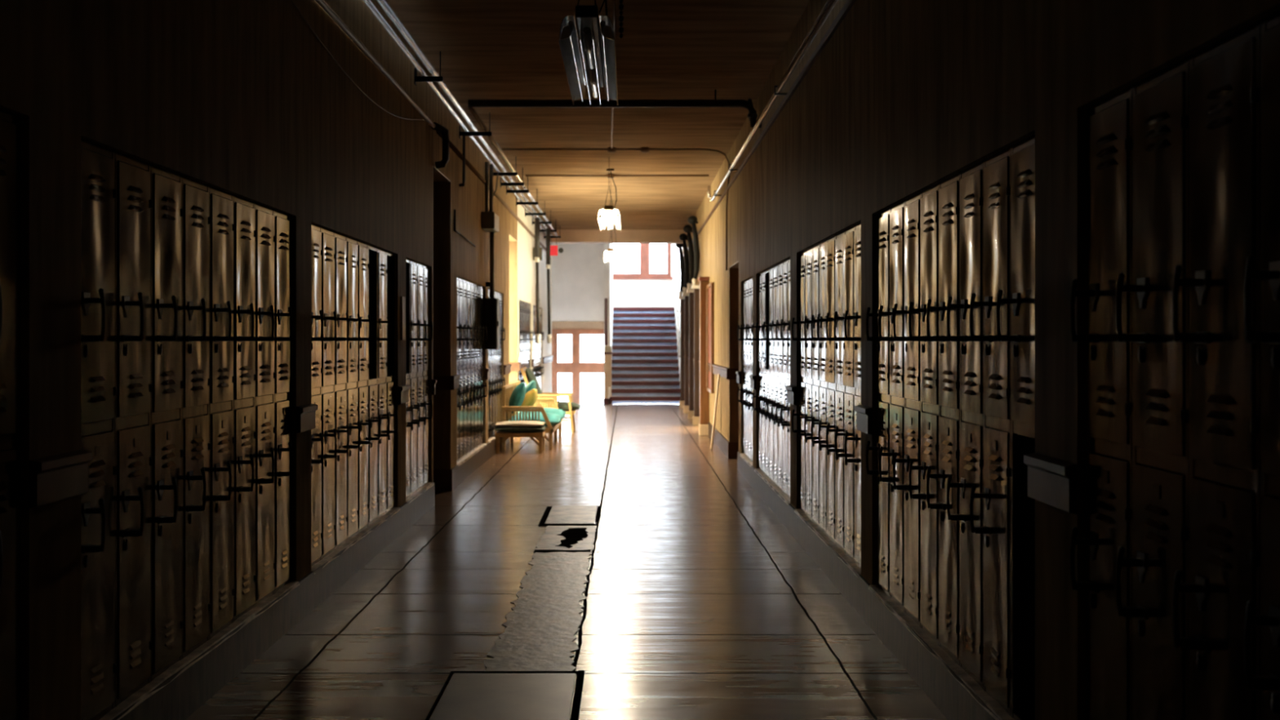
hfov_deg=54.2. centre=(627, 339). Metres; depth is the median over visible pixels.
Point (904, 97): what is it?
wall
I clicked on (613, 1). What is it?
conduit
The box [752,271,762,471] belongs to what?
locker
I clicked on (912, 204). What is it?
locker
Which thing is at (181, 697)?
baseboard
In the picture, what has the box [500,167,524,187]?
bracket
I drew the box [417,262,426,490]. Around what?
locker
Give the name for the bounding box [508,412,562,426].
seat cushion
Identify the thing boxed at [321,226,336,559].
locker
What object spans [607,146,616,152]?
junction box
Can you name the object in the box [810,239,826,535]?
locker
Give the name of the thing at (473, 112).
pipe
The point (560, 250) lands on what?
bell
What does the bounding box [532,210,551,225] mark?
bracket
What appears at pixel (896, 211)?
locker
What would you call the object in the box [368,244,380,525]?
locker
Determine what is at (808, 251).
locker
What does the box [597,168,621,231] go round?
ceiling light
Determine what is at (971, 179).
locker
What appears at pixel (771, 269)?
locker
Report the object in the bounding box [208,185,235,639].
locker
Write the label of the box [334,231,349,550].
locker
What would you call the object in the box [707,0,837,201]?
pipe
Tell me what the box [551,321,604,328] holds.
trim
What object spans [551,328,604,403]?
frame
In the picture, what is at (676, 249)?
wall
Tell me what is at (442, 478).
door frame
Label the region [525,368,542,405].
cushion
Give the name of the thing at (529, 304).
locker
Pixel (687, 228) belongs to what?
wooden post
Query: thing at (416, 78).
bracket
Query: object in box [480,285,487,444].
locker
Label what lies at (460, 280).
locker
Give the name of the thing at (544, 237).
bracket
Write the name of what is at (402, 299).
wall plate
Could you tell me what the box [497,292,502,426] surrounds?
locker
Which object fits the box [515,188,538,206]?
bracket
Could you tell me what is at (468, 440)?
locker
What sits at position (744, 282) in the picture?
locker
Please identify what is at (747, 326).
locker
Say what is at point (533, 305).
locker
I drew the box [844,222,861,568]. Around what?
locker
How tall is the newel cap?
0.130 m
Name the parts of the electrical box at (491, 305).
door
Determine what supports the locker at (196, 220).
attached to the wall at (243, 99)
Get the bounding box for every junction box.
[481,212,498,231]
[533,247,542,260]
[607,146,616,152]
[607,173,614,178]
[640,146,648,152]
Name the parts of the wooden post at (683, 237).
post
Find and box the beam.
[550,229,687,243]
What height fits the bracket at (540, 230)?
0.260 m
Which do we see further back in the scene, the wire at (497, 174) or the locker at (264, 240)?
the wire at (497, 174)
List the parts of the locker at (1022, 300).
handle, door, frame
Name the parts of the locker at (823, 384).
handle, handle, door, door, frame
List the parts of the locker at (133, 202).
handle, handle, door, door, number plate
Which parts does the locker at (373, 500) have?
door, handle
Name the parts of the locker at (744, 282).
handle, handle, door, door, frame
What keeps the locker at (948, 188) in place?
attached to the wall at (904, 97)
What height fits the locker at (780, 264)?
1.875 m
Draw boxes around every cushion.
[494,420,545,426]
[494,425,546,432]
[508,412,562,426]
[517,407,566,417]
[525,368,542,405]
[537,401,580,411]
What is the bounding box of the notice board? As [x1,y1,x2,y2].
[706,282,714,393]
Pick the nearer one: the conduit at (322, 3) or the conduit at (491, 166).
the conduit at (322, 3)
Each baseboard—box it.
[111,397,549,719]
[708,422,999,719]
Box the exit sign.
[550,238,558,256]
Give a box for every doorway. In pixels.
[433,165,450,469]
[509,234,517,383]
[728,260,738,442]
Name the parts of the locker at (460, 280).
door, door, frame, handle, handle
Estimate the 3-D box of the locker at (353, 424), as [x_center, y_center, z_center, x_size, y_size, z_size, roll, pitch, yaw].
[-1.865,0.281,7.685,0.478,1.875,0.310,0,0,0]
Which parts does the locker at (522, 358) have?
door, door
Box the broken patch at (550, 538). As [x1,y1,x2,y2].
[534,525,596,552]
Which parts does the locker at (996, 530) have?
handle, handle, number plate, door, door, frame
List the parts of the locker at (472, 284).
frame, door, door, handle, handle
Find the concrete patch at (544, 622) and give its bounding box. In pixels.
[484,551,593,671]
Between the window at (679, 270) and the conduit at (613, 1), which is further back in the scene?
the window at (679, 270)
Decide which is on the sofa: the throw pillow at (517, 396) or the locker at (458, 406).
the throw pillow at (517, 396)
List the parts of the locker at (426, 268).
frame, door, door, handle, handle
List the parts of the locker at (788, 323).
handle, handle, door, door, frame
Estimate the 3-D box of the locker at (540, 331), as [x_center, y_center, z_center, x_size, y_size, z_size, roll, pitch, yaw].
[-1.865,0.281,23.705,0.479,1.875,0.310,0,0,0]
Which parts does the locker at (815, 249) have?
handle, handle, door, door, frame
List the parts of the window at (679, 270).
pane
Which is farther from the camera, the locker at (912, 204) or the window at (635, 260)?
the window at (635, 260)
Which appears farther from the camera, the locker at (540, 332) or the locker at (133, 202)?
the locker at (540, 332)
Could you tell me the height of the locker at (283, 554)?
1.875 m
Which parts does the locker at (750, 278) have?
handle, handle, door, door, frame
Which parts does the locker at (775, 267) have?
handle, handle, door, door, frame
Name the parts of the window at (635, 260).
pane, pane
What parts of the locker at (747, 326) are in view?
handle, handle, door, door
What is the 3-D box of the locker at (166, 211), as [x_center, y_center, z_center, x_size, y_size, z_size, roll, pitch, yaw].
[-1.865,0.281,4.595,0.479,1.875,0.310,0,0,0]
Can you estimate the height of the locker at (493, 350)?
1.875 m
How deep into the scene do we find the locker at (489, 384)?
15.15 m
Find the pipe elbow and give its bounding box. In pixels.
[431,122,448,168]
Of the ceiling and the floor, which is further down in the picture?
the floor
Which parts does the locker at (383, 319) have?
door, door, handle, handle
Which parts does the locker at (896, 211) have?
handle, handle, door, door, frame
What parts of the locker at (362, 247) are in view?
door, door, handle, handle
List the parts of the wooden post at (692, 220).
post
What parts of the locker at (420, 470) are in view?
frame, door, door, handle, handle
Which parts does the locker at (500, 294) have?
door, door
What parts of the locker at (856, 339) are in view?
handle, handle, door, door, frame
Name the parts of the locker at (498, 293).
door, door, handle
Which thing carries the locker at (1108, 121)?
attached to the wall at (904, 97)
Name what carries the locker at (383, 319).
attached to the wall at (243, 99)
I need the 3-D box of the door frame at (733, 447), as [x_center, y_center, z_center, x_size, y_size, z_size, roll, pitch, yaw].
[1.343,0.880,14.927,0.334,1.080,0.023,0,0,0]
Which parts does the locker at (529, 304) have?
door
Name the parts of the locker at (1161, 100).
handle, handle, number plate, door, door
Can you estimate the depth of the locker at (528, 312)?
21.14 m
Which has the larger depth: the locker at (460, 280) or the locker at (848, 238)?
the locker at (460, 280)
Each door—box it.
[555,331,574,402]
[576,331,604,404]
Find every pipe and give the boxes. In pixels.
[363,0,546,234]
[377,0,553,235]
[458,136,465,186]
[467,89,761,128]
[467,105,558,235]
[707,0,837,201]
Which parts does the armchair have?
backrest, armrest, armrest, seat frame, leg, leg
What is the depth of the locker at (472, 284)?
13.54 m
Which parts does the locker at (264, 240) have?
door, door, handle, handle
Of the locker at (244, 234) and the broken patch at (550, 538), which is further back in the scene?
the broken patch at (550, 538)
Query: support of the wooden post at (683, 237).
on the floor
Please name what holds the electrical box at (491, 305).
attached to the wall at (243, 99)
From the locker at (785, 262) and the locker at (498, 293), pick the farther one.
the locker at (498, 293)
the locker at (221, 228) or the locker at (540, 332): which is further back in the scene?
the locker at (540, 332)
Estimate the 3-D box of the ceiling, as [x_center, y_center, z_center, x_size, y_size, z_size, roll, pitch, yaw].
[-0.225,-2.335,9.475,4.250,0.150,32.950,0,0,0]
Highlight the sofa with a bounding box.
[501,380,566,449]
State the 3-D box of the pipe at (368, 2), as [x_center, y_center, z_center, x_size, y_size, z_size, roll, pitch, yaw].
[-1.600,-2.080,11.750,0.034,0.034,27.500,0,0,0]
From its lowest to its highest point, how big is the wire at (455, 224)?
0.208 m
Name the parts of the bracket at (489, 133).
wall plate, hanger rod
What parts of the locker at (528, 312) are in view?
door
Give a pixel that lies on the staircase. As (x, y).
(645, 341)
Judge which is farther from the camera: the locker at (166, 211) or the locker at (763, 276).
the locker at (763, 276)
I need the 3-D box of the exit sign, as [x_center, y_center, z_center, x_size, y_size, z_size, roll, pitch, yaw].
[-1.475,-1.855,24.935,0.170,0.370,0.070,0,0,0]
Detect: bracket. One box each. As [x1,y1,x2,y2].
[413,51,443,85]
[458,111,492,138]
[493,156,517,175]
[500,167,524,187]
[506,176,528,194]
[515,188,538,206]
[524,200,546,217]
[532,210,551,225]
[539,229,556,231]
[543,232,560,239]
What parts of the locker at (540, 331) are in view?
door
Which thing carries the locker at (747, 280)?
attached to the wall at (904, 97)
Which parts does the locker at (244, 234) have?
door, door, handle, handle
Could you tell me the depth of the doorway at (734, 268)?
14.94 m
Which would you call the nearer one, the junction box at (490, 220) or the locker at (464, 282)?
the locker at (464, 282)
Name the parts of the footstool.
leg, leg, frame, leg, leg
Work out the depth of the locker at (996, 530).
4.16 m
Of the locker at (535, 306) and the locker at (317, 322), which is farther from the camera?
the locker at (535, 306)
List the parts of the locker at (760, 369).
handle, handle, door, door, frame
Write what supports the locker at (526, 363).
in the wall at (243, 99)
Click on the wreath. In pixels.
(535, 291)
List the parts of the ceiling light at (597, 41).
power cord, drop chain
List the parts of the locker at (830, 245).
handle, handle, door, door, frame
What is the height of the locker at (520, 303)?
1.875 m
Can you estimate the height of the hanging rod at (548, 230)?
2.105 m
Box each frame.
[433,376,454,490]
[509,362,519,371]
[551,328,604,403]
[726,368,738,458]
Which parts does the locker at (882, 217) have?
handle, handle, door, door, frame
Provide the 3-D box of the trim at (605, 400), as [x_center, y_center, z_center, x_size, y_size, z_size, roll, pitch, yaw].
[-0.450,0.240,28.025,0.200,2.360,0.450,0,0,0]
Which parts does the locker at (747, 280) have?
handle, handle, door, door, frame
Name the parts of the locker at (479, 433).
door, door, frame, handle, handle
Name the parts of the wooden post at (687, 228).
post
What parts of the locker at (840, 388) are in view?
handle, handle, door, door, frame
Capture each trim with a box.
[29,355,553,508]
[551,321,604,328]
[603,297,612,404]
[683,0,856,257]
[688,357,1077,514]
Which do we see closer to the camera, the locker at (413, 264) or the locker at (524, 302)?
the locker at (413, 264)
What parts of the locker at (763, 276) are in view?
handle, handle, door, door, frame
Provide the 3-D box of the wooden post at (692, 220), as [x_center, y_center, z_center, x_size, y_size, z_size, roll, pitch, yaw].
[1.103,-0.333,20.953,0.206,3.506,0.175,0,0,0]
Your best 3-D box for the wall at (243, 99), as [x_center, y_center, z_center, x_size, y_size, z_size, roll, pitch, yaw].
[-1.995,-0.420,10.200,0.650,3.680,34.400,0,0,0]
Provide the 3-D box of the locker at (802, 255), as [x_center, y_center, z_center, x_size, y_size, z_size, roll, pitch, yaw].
[1.405,0.281,8.825,0.478,1.875,0.310,0,0,0]
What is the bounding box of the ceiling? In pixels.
[385,0,809,229]
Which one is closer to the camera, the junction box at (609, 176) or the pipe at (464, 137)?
the pipe at (464, 137)
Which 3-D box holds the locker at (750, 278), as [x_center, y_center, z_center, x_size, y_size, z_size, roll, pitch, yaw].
[1.405,0.281,12.605,0.479,1.875,0.310,0,0,0]
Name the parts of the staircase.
handrail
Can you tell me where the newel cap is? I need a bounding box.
[604,346,611,351]
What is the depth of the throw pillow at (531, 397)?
16.88 m
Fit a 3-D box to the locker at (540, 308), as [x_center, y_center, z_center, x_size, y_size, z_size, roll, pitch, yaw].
[-1.865,0.281,24.015,0.479,1.875,0.310,0,0,0]
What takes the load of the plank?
on the floor
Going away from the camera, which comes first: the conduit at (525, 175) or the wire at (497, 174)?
the wire at (497, 174)
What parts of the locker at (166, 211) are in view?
door, handle, door, handle, number plate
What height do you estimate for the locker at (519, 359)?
1.875 m
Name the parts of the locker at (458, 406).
door, door, frame, handle, handle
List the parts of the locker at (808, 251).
handle, handle, door, door, frame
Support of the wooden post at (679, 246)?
on the floor
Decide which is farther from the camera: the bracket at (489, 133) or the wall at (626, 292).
the wall at (626, 292)
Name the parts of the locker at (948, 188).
handle, handle, number plate, door, door, frame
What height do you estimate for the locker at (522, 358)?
1.875 m
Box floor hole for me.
[555,528,587,548]
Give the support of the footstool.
on the floor
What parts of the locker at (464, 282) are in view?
door, door, frame, handle, handle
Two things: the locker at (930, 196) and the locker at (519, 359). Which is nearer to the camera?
the locker at (930, 196)
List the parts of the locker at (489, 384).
door, door, handle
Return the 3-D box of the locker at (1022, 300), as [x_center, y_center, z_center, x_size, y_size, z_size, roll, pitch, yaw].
[1.405,0.281,3.875,0.479,1.875,0.310,0,0,0]
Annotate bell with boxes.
[558,248,563,253]
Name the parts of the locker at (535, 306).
door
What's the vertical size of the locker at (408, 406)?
1.875 m
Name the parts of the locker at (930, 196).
handle, handle, number plate, door, door, frame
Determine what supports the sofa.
on the floor
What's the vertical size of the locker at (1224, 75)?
1.875 m
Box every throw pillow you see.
[508,382,525,413]
[520,388,537,406]
[525,380,536,393]
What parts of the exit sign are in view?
sign frame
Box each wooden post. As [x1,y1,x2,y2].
[675,243,684,407]
[679,233,688,413]
[683,224,693,418]
[687,215,700,425]
[698,276,709,435]
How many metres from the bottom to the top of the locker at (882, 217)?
1.875 m
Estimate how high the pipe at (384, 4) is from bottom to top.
0.042 m
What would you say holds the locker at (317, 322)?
attached to the wall at (243, 99)
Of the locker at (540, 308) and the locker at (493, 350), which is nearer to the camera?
the locker at (493, 350)
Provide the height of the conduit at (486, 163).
0.580 m
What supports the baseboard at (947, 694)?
attached to the wall at (904, 97)
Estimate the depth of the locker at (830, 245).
7.55 m
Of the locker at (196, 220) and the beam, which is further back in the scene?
the beam
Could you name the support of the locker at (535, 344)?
in the wall at (243, 99)
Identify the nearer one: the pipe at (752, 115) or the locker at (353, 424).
the locker at (353, 424)
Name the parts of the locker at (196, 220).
door, door, handle, handle, number plate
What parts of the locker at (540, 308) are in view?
door, door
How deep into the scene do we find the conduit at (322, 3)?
7.96 m
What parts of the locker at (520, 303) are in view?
door, handle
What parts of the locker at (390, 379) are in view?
door, handle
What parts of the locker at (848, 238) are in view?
handle, handle, door, door, frame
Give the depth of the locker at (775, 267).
10.39 m
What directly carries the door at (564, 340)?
in the wall at (577, 272)
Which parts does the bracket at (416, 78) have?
wall plate, hanger rod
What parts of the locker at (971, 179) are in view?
handle, handle, number plate, door, door, frame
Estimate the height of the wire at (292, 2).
0.249 m
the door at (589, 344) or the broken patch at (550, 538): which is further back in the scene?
the door at (589, 344)
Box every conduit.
[315,0,435,128]
[436,130,546,250]
[484,161,488,212]
[488,164,493,212]
[489,231,494,297]
[501,148,730,270]
[524,174,708,176]
[610,0,615,148]
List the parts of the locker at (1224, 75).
handle, handle, number plate, door, door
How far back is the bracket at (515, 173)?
15.38 m
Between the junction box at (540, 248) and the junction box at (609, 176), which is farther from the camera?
the junction box at (540, 248)
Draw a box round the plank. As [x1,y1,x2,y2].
[710,373,719,448]
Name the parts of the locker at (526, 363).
door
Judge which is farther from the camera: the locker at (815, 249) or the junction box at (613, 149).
the junction box at (613, 149)
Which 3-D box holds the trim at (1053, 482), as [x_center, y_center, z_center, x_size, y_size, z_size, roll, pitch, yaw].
[1.193,0.403,15.585,0.034,0.135,24.430,0,0,0]
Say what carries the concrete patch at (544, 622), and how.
on the floor
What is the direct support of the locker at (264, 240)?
attached to the wall at (243, 99)
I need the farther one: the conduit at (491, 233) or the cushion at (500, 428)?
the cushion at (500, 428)
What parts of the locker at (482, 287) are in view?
door, door, frame, handle, handle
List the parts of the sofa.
leg, leg, armrest, armrest, leg, leg, leg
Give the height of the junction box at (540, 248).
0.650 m
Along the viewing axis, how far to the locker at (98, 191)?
3.97 m
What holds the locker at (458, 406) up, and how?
attached to the wall at (243, 99)
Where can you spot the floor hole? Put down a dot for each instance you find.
(572, 535)
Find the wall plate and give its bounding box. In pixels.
[400,296,405,340]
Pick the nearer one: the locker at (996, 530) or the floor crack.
the locker at (996, 530)
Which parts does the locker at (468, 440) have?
frame, door, door, handle, handle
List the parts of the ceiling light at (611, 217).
power cord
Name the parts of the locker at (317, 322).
door, door, handle, handle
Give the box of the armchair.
[520,366,580,433]
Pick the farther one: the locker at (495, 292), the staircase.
the staircase
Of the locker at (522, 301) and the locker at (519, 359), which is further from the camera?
the locker at (522, 301)
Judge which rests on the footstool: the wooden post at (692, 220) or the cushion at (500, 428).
the cushion at (500, 428)
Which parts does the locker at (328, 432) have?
door, door, handle, handle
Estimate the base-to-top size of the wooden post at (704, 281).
2.360 m
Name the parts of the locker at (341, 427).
door, door, handle, handle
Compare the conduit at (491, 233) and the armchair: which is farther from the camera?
the armchair
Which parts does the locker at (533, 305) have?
door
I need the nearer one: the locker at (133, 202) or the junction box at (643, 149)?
the locker at (133, 202)
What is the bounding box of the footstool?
[494,420,546,453]
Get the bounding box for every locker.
[80,137,115,719]
[115,151,151,706]
[151,164,183,681]
[182,175,210,658]
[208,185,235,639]
[233,194,256,622]
[254,202,275,606]
[274,209,293,593]
[311,222,323,566]
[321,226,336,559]
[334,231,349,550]
[346,236,359,541]
[357,240,370,533]
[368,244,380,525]
[377,248,389,518]
[386,250,397,512]
[405,257,413,498]
[409,259,420,496]
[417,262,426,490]
[422,264,432,486]
[456,276,462,462]
[458,277,466,460]
[462,279,470,457]
[466,280,474,454]
[470,281,477,453]
[474,283,480,449]
[477,284,484,447]
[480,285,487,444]
[488,288,492,439]
[488,288,495,439]
[492,349,497,436]
[494,290,500,433]
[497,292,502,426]
[499,293,505,422]
[519,300,524,382]
[519,359,522,382]
[520,300,525,382]
[522,301,527,383]
[524,302,528,385]
[525,302,530,385]
[527,302,531,369]
[528,303,533,372]
[533,305,537,377]
[534,306,537,376]
[535,343,539,378]
[537,331,542,384]
[537,332,540,380]
[539,308,542,386]
[540,307,543,391]
[737,280,746,455]
[740,279,748,457]
[742,277,751,461]
[746,276,752,462]
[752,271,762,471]
[755,270,765,475]
[759,268,769,479]
[763,266,773,483]
[767,264,777,486]
[771,262,782,491]
[775,259,787,497]
[780,257,790,498]
[791,249,805,514]
[797,246,812,520]
[804,243,819,528]
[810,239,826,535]
[816,235,835,543]
[826,230,844,553]
[833,225,854,562]
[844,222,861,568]
[866,207,889,597]
[878,200,904,612]
[893,191,920,627]
[908,182,938,645]
[926,172,959,666]
[946,160,983,689]
[969,146,1010,715]
[996,133,1035,719]
[1070,84,1132,719]
[1115,55,1189,719]
[1172,19,1260,719]
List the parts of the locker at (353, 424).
door, door, handle, handle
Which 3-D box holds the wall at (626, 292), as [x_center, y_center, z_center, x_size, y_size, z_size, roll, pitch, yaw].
[0.350,-1.380,33.600,1.800,5.600,0.200,0,0,0]
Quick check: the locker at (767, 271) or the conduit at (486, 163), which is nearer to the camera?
the locker at (767, 271)
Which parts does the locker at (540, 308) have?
door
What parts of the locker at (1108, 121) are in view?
handle, handle, number plate, door, door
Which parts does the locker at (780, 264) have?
handle, handle, door, door, frame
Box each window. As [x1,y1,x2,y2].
[613,243,671,276]
[678,248,680,292]
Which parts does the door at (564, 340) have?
pane, pane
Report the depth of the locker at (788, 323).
9.55 m
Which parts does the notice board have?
panel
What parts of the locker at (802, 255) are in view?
handle, handle, door, door, frame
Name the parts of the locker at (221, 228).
door, door, handle, handle, number plate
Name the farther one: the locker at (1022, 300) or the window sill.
the window sill
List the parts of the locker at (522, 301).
door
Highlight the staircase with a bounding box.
[608,271,680,404]
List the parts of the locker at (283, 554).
door, door, handle, handle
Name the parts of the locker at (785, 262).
handle, handle, door, door, frame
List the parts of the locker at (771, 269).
handle, handle, door, door, frame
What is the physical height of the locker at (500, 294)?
1.875 m
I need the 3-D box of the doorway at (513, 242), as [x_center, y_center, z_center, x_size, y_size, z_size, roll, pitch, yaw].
[-1.921,-0.040,18.250,0.499,2.920,1.300,0,0,0]
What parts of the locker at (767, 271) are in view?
handle, door, frame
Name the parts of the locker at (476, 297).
door, door, frame, handle, handle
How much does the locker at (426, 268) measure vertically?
1.875 m
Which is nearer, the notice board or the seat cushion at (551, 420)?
the seat cushion at (551, 420)
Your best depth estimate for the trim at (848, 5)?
8.99 m
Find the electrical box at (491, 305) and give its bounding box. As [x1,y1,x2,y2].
[484,297,499,349]
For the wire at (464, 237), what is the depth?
12.94 m
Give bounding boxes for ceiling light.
[558,0,623,105]
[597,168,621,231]
[603,222,619,263]
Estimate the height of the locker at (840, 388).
1.875 m
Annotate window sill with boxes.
[612,276,672,279]
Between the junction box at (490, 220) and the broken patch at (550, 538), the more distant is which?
the junction box at (490, 220)
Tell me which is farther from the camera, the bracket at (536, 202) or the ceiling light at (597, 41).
the bracket at (536, 202)
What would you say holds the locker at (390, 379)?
attached to the wall at (243, 99)
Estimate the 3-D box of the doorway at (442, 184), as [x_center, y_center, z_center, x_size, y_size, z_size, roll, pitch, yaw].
[-1.921,-0.040,11.260,0.499,2.920,1.080,0,0,0]
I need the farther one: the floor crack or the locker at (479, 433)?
the locker at (479, 433)
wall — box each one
[0,0,551,719]
[551,243,604,321]
[604,243,613,398]
[613,243,674,306]
[674,243,682,333]
[682,0,1279,719]
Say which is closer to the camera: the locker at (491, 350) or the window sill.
the locker at (491, 350)
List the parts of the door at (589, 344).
pane, pane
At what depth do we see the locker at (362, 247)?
7.96 m
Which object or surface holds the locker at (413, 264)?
attached to the wall at (243, 99)
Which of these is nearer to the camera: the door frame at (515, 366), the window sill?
the door frame at (515, 366)
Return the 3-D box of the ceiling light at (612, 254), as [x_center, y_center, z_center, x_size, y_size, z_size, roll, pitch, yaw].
[-0.310,-1.871,23.440,0.282,0.782,1.720,0,0,0]
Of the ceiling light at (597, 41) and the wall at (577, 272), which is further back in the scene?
the wall at (577, 272)
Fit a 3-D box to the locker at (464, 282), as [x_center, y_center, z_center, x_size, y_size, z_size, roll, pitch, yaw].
[-1.865,0.281,12.975,0.479,1.875,0.310,0,0,0]
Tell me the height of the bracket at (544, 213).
0.260 m
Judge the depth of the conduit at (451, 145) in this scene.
14.04 m
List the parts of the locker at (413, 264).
frame, door, door, handle, handle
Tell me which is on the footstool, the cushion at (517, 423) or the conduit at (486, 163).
the cushion at (517, 423)
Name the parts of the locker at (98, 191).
handle, handle, door, door, number plate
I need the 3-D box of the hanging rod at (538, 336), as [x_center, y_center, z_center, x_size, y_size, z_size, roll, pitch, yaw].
[-1.508,-0.988,20.900,0.107,2.105,0.090,0,0,0]
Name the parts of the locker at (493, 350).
door, door, handle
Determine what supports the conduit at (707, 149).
attached to the wall at (904, 97)
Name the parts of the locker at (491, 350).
door, door, handle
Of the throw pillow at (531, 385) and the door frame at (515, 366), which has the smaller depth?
the throw pillow at (531, 385)
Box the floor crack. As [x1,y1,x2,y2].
[533,549,591,552]
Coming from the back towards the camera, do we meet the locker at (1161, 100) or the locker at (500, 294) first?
the locker at (500, 294)
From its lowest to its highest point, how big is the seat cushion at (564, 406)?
0.160 m
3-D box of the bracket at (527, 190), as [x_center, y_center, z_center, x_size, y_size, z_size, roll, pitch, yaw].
[-1.515,-2.130,17.200,0.310,0.260,0.060,0,0,0]
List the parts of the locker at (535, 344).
door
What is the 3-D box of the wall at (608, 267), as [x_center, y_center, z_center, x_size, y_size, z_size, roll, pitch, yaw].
[-0.455,-1.030,30.760,0.170,6.300,5.880,0,0,0]
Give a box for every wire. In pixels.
[290,0,424,119]
[453,209,460,234]
[459,233,475,246]
[493,173,498,197]
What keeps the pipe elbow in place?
attached to the wall at (243, 99)
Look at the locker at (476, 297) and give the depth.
13.85 m
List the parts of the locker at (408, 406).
frame, door, handle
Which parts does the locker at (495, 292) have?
door, door, handle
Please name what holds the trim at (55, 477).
attached to the wall at (243, 99)
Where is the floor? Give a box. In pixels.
[185,404,947,719]
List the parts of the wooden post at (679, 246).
post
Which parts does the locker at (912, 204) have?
handle, handle, door, door, frame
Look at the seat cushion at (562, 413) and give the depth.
17.54 m
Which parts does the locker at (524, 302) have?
door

